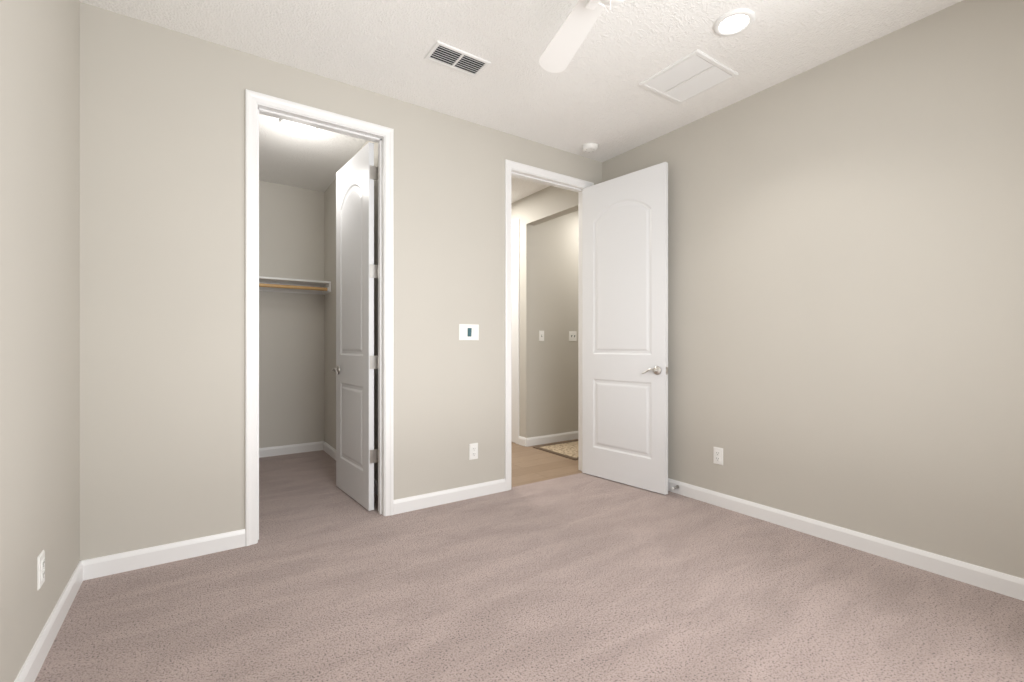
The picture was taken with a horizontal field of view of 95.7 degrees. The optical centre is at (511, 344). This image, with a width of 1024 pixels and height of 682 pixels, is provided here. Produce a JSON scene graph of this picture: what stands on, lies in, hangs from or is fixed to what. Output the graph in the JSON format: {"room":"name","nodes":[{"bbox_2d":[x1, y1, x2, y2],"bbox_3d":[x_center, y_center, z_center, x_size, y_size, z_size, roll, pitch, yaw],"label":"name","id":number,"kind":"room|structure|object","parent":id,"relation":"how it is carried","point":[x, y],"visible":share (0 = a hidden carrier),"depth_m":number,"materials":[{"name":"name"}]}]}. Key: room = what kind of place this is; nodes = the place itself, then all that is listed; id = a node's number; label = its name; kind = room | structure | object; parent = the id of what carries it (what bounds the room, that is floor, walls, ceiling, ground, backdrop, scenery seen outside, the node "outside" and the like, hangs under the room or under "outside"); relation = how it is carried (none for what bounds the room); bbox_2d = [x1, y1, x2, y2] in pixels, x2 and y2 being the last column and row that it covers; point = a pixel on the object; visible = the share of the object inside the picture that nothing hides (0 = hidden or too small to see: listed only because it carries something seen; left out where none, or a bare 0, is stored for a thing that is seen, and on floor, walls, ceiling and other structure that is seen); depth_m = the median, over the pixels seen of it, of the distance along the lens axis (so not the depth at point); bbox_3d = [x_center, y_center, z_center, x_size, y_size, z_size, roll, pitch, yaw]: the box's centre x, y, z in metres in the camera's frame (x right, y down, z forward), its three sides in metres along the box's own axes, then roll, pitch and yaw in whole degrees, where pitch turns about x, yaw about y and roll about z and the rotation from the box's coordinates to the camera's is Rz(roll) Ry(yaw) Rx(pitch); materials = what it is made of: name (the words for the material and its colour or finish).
{"room":"empty bedroom","nodes":[
{"label":"empty bedroom","id":0,"kind":"room"},
{"bbox_2d":[0,0,79,681],"bbox_3d":[-1.060,-0.255,0.641,0.114,2.740,3.680,0,0,-34],"label":"wall","id":1,"kind":"structure","parent":0,"point":[39,276],"depth_m":1.61,"materials":[{"name":"paint"}]},
{"bbox_2d":[37,550,44,590],"bbox_3d":[-1.667,0.797,1.644,0.009,0.116,0.071,0,0,-34],"label":"outlet","id":2,"kind":"object","parent":1,"relation":"attached to","point":[40,569],"visible":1,"depth_m":1.63,"materials":[{"name":"white plastic"}]},
{"bbox_2d":[14,560,85,681],"bbox_3d":[-1.039,1.069,0.724,0.014,0.092,3.566,0,0,-34],"label":"baseboard","id":3,"kind":"structure","parent":1,"relation":"attached to","point":[30,669],"depth_m":1.73,"materials":[{"name":"white wood"}]},
{"bbox_2d":[259,181,322,447],"bbox_3d":[-2.685,-0.255,4.531,1.560,2.740,0.114,0,0,-34],"label":"wall","id":4,"kind":"structure","parent":0,"point":[297,341],"depth_m":4.75,"materials":[{"name":"paint"}]},
{"bbox_2d":[259,441,321,457],"bbox_3d":[-2.641,1.069,4.484,1.530,0.092,0.014,0,0,-34],"label":"baseboard","id":5,"kind":"structure","parent":4,"relation":"attached to","point":[313,446],"depth_m":4.73,"materials":[{"name":"white wood"}]},
{"bbox_2d":[259,276,330,294],"bbox_3d":[-2.563,-0.499,4.360,1.577,0.279,0.304,0,0,-34],"label":"shelf","id":6,"kind":"object","parent":4,"relation":"attached to","point":[284,285],"visible":0.44,"depth_m":4.62,"materials":[{"name":"white wood"}]},
{"bbox_2d":[80,2,601,560],"bbox_3d":[-0.652,-0.255,3.212,3.677,2.740,0.114,0,0,-34],"label":"wall","id":7,"kind":"structure","parent":0,"point":[162,286],"depth_m":2.48,"materials":[{"name":"paint"}]},
{"bbox_2d":[86,529,244,579],"bbox_3d":[-1.749,1.069,2.389,0.651,0.092,0.014,0,0,-34],"label":"baseboard","id":8,"kind":"structure","parent":7,"relation":"attached to","point":[107,565],"depth_m":2.36,"materials":[{"name":"white wood"}]},
{"bbox_2d":[245,89,393,545],"bbox_3d":[-1.166,-0.151,2.863,0.846,2.532,0.149,0,0,-34],"label":"door frame","id":9,"kind":"structure","parent":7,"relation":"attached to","point":[293,114],"depth_m":2.71,"materials":[{"name":"white wood"}]},
{"bbox_2d":[331,142,377,510],"bbox_3d":[-1.159,-0.122,3.374,0.162,2.458,0.716,0,0,-34],"label":"closet door","id":10,"kind":"structure","parent":9,"relation":"attached to","point":[356,358],"depth_m":3.28,"materials":[{"name":"white paint"},{"name":"satin nickel"}]},
{"bbox_2d":[378,166,378,462],"bbox_3d":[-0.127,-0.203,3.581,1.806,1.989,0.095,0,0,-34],"label":"jamb hinge leaves","id":11,"kind":"structure","parent":7,"relation":"attached to","point":[378,277],"depth_m":3.10,"materials":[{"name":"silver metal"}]},
{"bbox_2d":[394,479,505,514],"bbox_3d":[-0.416,1.069,3.295,0.880,0.092,0.014,0,0,-34],"label":"baseboard","id":12,"kind":"structure","parent":7,"relation":"attached to","point":[402,505],"depth_m":3.26,"materials":[{"name":"white wood"}]},
{"bbox_2d":[459,324,478,339],"bbox_3d":[-0.309,-0.091,3.368,0.163,0.116,0.013,0,0,-34],"label":"light switch","id":13,"kind":"object","parent":7,"relation":"attached to","point":[468,331],"visible":1,"depth_m":3.36,"materials":[{"name":"white plastic"}]},
{"bbox_2d":[469,443,477,459],"bbox_3d":[-0.279,0.780,3.391,0.071,0.116,0.009,0,0,-34],"label":"outlet","id":14,"kind":"object","parent":7,"relation":"attached to","point":[473,450],"visible":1,"depth_m":3.39,"materials":[{"name":"white plastic"}]},
{"bbox_2d":[505,159,593,490],"bbox_3d":[0.294,-0.151,3.855,0.924,2.532,0.149,0,0,-34],"label":"door frame","id":15,"kind":"structure","parent":7,"relation":"attached to","point":[509,165],"depth_m":3.57,"materials":[{"name":"white wood"}]},
{"bbox_2d":[582,162,667,494],"bbox_3d":[0.900,-0.122,3.748,0.176,2.458,0.816,0,0,-34],"label":"entry door","id":16,"kind":"structure","parent":7,"relation":"in","point":[624,329],"depth_m":3.68,"materials":[{"name":"white paint"},{"name":"satin nickel"}]},
{"bbox_2d":[323,140,377,480],"bbox_3d":[-1.385,-0.255,4.133,0.114,2.740,2.234,0,0,-34],"label":"wall","id":17,"kind":"structure","parent":0,"point":[329,196],"depth_m":4.63,"materials":[{"name":"paint"}]},
{"bbox_2d":[322,441,377,494],"bbox_3d":[-1.409,1.069,4.048,0.019,0.092,2.120,0,0,-34],"label":"baseboard","id":18,"kind":"structure","parent":17,"relation":"attached to","point":[326,447],"depth_m":4.61,"materials":[{"name":"white wood"}]},
{"bbox_2d":[79,0,962,202],"bbox_3d":[0.552,-1.655,3.761,6.287,0.060,7.028,0,0,-34],"label":"ceiling","id":19,"kind":"structure","parent":0,"point":[594,91],"depth_m":2.56,"materials":[{"name":"white paint"}]},
{"bbox_2d":[280,119,316,136],"bbox_3d":[-1.573,-1.586,3.417,0.250,0.078,0.250,0,0,-34],"label":"recessed light","id":20,"kind":"object","parent":19,"relation":"in","point":[296,129],"visible":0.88,"depth_m":3.37,"materials":[{"name":"white"}]},
{"bbox_2d":[424,41,490,76],"bbox_3d":[-0.309,-1.620,2.643,0.335,0.013,0.175,0,0,-34],"label":"ceiling vent","id":21,"kind":"object","parent":19,"relation":"in","point":[446,55],"visible":1,"depth_m":2.63,"materials":[{"name":"white metal"}]},
{"bbox_2d":[539,0,624,72],"bbox_3d":[0.266,-1.410,1.712,1.123,0.430,1.144,0,0,-34],"label":"ceiling fan","id":22,"kind":"object","parent":19,"relation":"hanging from","point":[562,47],"visible":1,"depth_m":2.06,"materials":[{"name":"white"}]},
{"bbox_2d":[582,143,597,152],"bbox_3d":[0.637,-1.606,3.794,0.132,0.037,0.132,0,0,-34],"label":"smoke detector","id":23,"kind":"object","parent":19,"relation":"attached to","point":[589,147],"visible":1,"depth_m":3.76,"materials":[{"name":"white plastic"}]},
{"bbox_2d":[639,49,738,103],"bbox_3d":[1.073,-1.620,2.833,0.410,0.012,0.410,0,0,-34],"label":"ceiling vent","id":24,"kind":"object","parent":19,"relation":"in","point":[691,75],"visible":0.98,"depth_m":2.81,"materials":[{"name":"white"}]},
{"bbox_2d":[713,8,754,35],"bbox_3d":[1.118,-1.619,2.335,0.190,0.013,0.190,0,0,-34],"label":"recessed light","id":25,"kind":"object","parent":19,"relation":"in","point":[733,22],"visible":1,"depth_m":2.33,"materials":[{"name":"white plastic"}]},
{"bbox_2d":[34,450,1023,681],"bbox_3d":[-0.246,1.145,2.614,3.677,0.060,6.028,0,0,-34],"label":"floor","id":26,"kind":"structure","parent":0,"point":[581,577],"depth_m":2.00,"materials":[{"name":"beige carpet"}]},
{"bbox_2d":[511,439,581,486],"bbox_3d":[0.232,1.146,5.788,4.537,0.058,3.314,0,0,-34],"label":"floor","id":27,"kind":"structure","parent":0,"point":[530,464],"depth_m":4.29,"materials":[{"name":"wood"}]},
{"bbox_2d":[533,440,577,459],"bbox_3d":[1.113,1.113,5.230,1.680,0.012,0.680,0,0,-34],"label":"rug","id":28,"kind":"object","parent":27,"relation":"on","point":[568,449],"visible":0.32,"depth_m":4.95,"materials":[{"name":"beige fabric"}]},
{"bbox_2d":[535,210,577,436],"bbox_3d":[1.299,-0.255,5.933,2.610,2.740,0.114,0,0,-34],"label":"wall","id":29,"kind":"structure","parent":0,"point":[556,322],"depth_m":5.31,"materials":[{"name":"paint"}]},
{"bbox_2d":[539,331,543,340],"bbox_3d":[0.336,-0.101,5.199,0.072,0.116,0.018,0,0,-34],"label":"light switch","id":30,"kind":"object","parent":29,"relation":"attached to","point":[541,335],"visible":1,"depth_m":5.20,"materials":[{"name":"white plastic"}]},
{"bbox_2d":[522,431,577,446],"bbox_3d":[1.234,1.069,5.812,2.624,0.092,0.014,0,0,-34],"label":"baseboard","id":31,"kind":"structure","parent":29,"relation":"attached to","point":[552,438],"depth_m":5.25,"materials":[{"name":"white wood"}]},
{"bbox_2d":[569,331,576,340],"bbox_3d":[0.721,-0.101,5.460,0.118,0.116,0.018,0,0,-34],"label":"light switch","id":32,"kind":"object","parent":29,"relation":"attached to","point":[572,335],"visible":1,"depth_m":5.46,"materials":[{"name":"white plastic"}]},
{"bbox_2d":[511,0,1023,578],"bbox_3d":[0.978,-0.255,3.981,0.114,2.740,6.914,0,0,-34],"label":"wall","id":33,"kind":"structure","parent":0,"point":[846,290],"depth_m":2.52,"materials":[{"name":"paint"}]},
{"bbox_2d":[511,219,518,443],"bbox_3d":[-0.168,-0.148,5.556,0.012,2.527,0.874,0,0,-34],"label":"door frame","id":34,"kind":"structure","parent":33,"relation":"attached to","point":[514,330],"depth_m":5.25,"materials":[{"name":"white wood"}]},
{"bbox_2d":[713,447,722,464],"bbox_3d":[1.427,0.770,3.211,0.009,0.116,0.071,0,0,-34],"label":"outlet","id":35,"kind":"object","parent":33,"relation":"attached to","point":[717,455],"visible":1,"depth_m":3.21,"materials":[{"name":"white plastic"}]},
{"bbox_2d":[668,478,1023,600],"bbox_3d":[1.796,1.069,2.651,0.029,0.092,3.566,0,0,-34],"label":"baseboard","id":36,"kind":"structure","parent":33,"relation":"attached to","point":[948,567],"depth_m":2.48,"materials":[{"name":"white wood"}]}
]}

